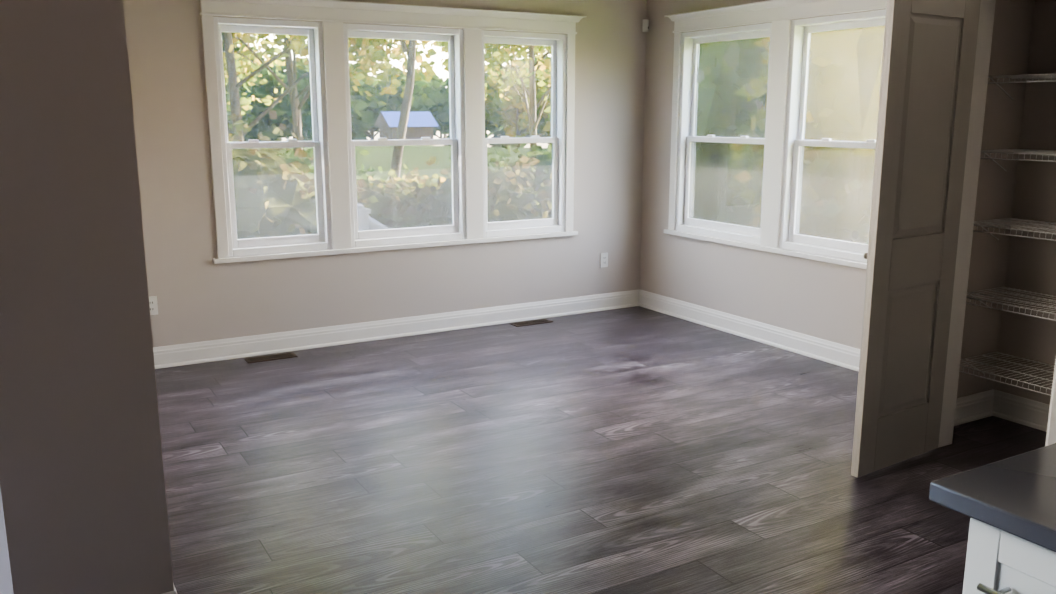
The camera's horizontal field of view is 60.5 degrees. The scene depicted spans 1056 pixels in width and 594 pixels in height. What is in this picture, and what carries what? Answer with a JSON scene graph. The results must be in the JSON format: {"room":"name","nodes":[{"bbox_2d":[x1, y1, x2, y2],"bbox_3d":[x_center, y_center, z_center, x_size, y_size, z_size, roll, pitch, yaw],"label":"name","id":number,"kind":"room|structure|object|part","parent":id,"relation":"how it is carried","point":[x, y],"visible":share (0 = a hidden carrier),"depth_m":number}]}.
{"room":"kitchen","nodes":[
{"label":"kitchen","id":0,"kind":"room"},
{"bbox_2d":[123,0,646,346],"bbox_3d":[-0.952,-1.574,6.048,4.520,3.750,0.150,-7,13,-29],"label":"wall","id":1,"kind":"structure","parent":0,"point":[197,291],"depth_m":6.14},
{"bbox_2d":[149,296,157,314],"bbox_3d":[-2.286,0.054,5.495,0.070,0.114,0.010,-7,13,-29],"label":"electrical outlet","id":2,"kind":"object","parent":1,"relation":"attached to","point":[153,304],"visible":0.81,"depth_m":5.50},
{"bbox_2d":[200,0,586,263],"bbox_3d":[-0.819,-1.141,6.177,2.760,1.610,0.215,-7,13,-29],"label":"window","id":3,"kind":"structure","parent":1,"relation":"in","point":[331,133],"depth_m":6.11},
{"bbox_2d":[153,290,636,368],"bbox_3d":[-0.907,0.215,6.333,4.220,0.130,0.030,-7,13,-29],"label":"baseboard","id":4,"kind":"structure","parent":1,"relation":"attached to","point":[271,343],"depth_m":6.26},
{"bbox_2d":[600,253,607,267],"bbox_3d":[0.601,-0.290,7.136,0.070,0.114,0.010,-7,13,-29],"label":"electrical outlet","id":5,"kind":"object","parent":1,"relation":"attached to","point":[603,259],"visible":1,"depth_m":7.13},
{"bbox_2d":[642,19,648,31],"bbox_3d":[0.901,-2.073,6.919,0.043,0.090,0.060,3,12,15],"label":"sensor","id":6,"kind":"object","parent":1,"relation":"attached to","point":[645,27],"visible":0.98,"depth_m":6.89},
{"bbox_2d":[0,0,1034,593],"bbox_3d":[-0.952,-0.860,2.535,8.120,3.750,0.170,-7,13,-29],"label":"wall","id":7,"kind":"structure","parent":0,"point":[82,486],"depth_m":2.48},
{"bbox_2d":[0,487,13,593],"bbox_3d":[-2.253,-0.151,1.887,1.850,2.620,0.108,-7,13,-29],"label":"door frame","id":8,"kind":"structure","parent":7,"relation":"in","point":[6,585],"depth_m":2.48},
{"bbox_2d":[162,583,176,593],"bbox_3d":[-1.213,0.967,2.634,0.420,0.130,0.030,-7,13,-29],"label":"baseboard","id":9,"kind":"structure","parent":7,"relation":"attached to","point":[171,592],"depth_m":2.72},
{"bbox_2d":[954,389,996,425],"bbox_3d":[2.157,0.578,4.547,0.530,0.130,0.040,-7,13,-29],"label":"baseboard","id":10,"kind":"structure","parent":7,"relation":"attached to","point":[981,405],"depth_m":4.63},
{"bbox_2d":[155,306,1046,593],"bbox_3d":[-0.212,1.291,1.671,8.120,0.120,9.300,-7,13,-29],"label":"floor","id":11,"kind":"structure","parent":0,"point":[633,450],"depth_m":3.97},
{"bbox_2d":[244,352,297,362],"bbox_3d":[-1.645,0.388,5.794,0.310,0.005,0.115,-7,13,-29],"label":"floor vent","id":12,"kind":"object","parent":11,"relation":"in","point":[270,357],"visible":1,"depth_m":5.79},
{"bbox_2d":[510,319,552,326],"bbox_3d":[0.026,0.192,6.761,0.310,0.005,0.115,-7,13,-29],"label":"floor vent","id":13,"kind":"object","parent":11,"relation":"in","point":[530,322],"visible":0.96,"depth_m":6.76},
{"bbox_2d":[962,518,1055,593],"bbox_3d":[1.729,0.955,0.799,0.945,0.885,2.449,-7,13,-29],"label":"cabinet","id":14,"kind":"object","parent":11,"relation":"on","point":[997,559],"depth_m":1.48},
{"bbox_2d":[929,443,1055,551],"bbox_3d":[1.740,0.500,0.728,0.975,0.035,2.514,-7,13,-29],"label":"countertop","id":15,"kind":"structure","parent":14,"relation":"on","point":[1015,495],"depth_m":1.51},
{"bbox_3d":[1.280,0.826,0.641,0.040,0.361,2.098,-7,13,-29],"label":"kitchen counter handle","id":16,"kind":"part","parent":14,"relation":"part of"},
{"bbox_2d":[640,0,884,348],"bbox_3d":[1.718,-1.525,5.806,0.150,3.750,3.260,-7,13,-29],"label":"wall","id":17,"kind":"structure","parent":0,"point":[819,299],"depth_m":6.54},
{"bbox_2d":[637,289,859,371],"bbox_3d":[1.643,0.259,6.118,0.030,0.130,2.910,-7,13,-29],"label":"baseboard","id":18,"kind":"structure","parent":17,"relation":"attached to","point":[838,354],"depth_m":6.23},
{"bbox_2d":[664,0,886,268],"bbox_3d":[1.660,-1.101,5.928,0.215,1.610,2.250,-7,13,-29],"label":"window","id":19,"kind":"structure","parent":17,"relation":"in","point":[773,133],"depth_m":5.90},
{"bbox_2d":[994,0,1055,404],"bbox_3d":[2.642,-0.662,3.596,0.680,2.940,1.710,-7,13,-29],"label":"wall","id":20,"kind":"structure","parent":0,"point":[1031,264],"depth_m":4.43},
{"bbox_2d":[959,73,1055,395],"bbox_3d":[2.648,-0.180,3.756,0.400,1.477,1.605,-7,13,-29],"label":"pantry shelves","id":21,"kind":"object","parent":20,"relation":"attached to","point":[1009,221],"visible":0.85,"depth_m":4.25},
{"bbox_2d":[997,390,1049,431],"bbox_3d":[2.811,0.684,4.029,0.030,0.130,1.610,-7,13,-29],"label":"baseboard","id":22,"kind":"structure","parent":20,"relation":"attached to","point":[1005,407],"depth_m":4.56},
{"bbox_3d":[3.387,-0.249,1.567,0.110,2.940,6.040,-7,13,-29],"label":"wall","id":23,"kind":"structure","parent":0,"visible":0},
{"bbox_2d":[851,0,980,477],"bbox_3d":[1.645,-0.256,3.858,0.619,2.015,0.105,-7,13,-29],"label":"pantry door","id":24,"kind":"structure","parent":23,"relation":"in","point":[928,66],"depth_m":3.81},
{"bbox_2d":[938,0,995,447],"bbox_3d":[2.228,-0.306,3.512,0.192,2.275,1.540,-7,13,-29],"label":"door frame","id":25,"kind":"structure","parent":23,"relation":"attached to","point":[977,112],"depth_m":4.05},
{"bbox_2d":[1045,358,1055,445],"bbox_3d":[2.206,-0.103,3.109,0.426,2.015,0.499,-7,13,-29],"label":"pantry door","id":26,"kind":"structure","parent":23,"relation":"in","point":[1051,434],"depth_m":3.32}
]}

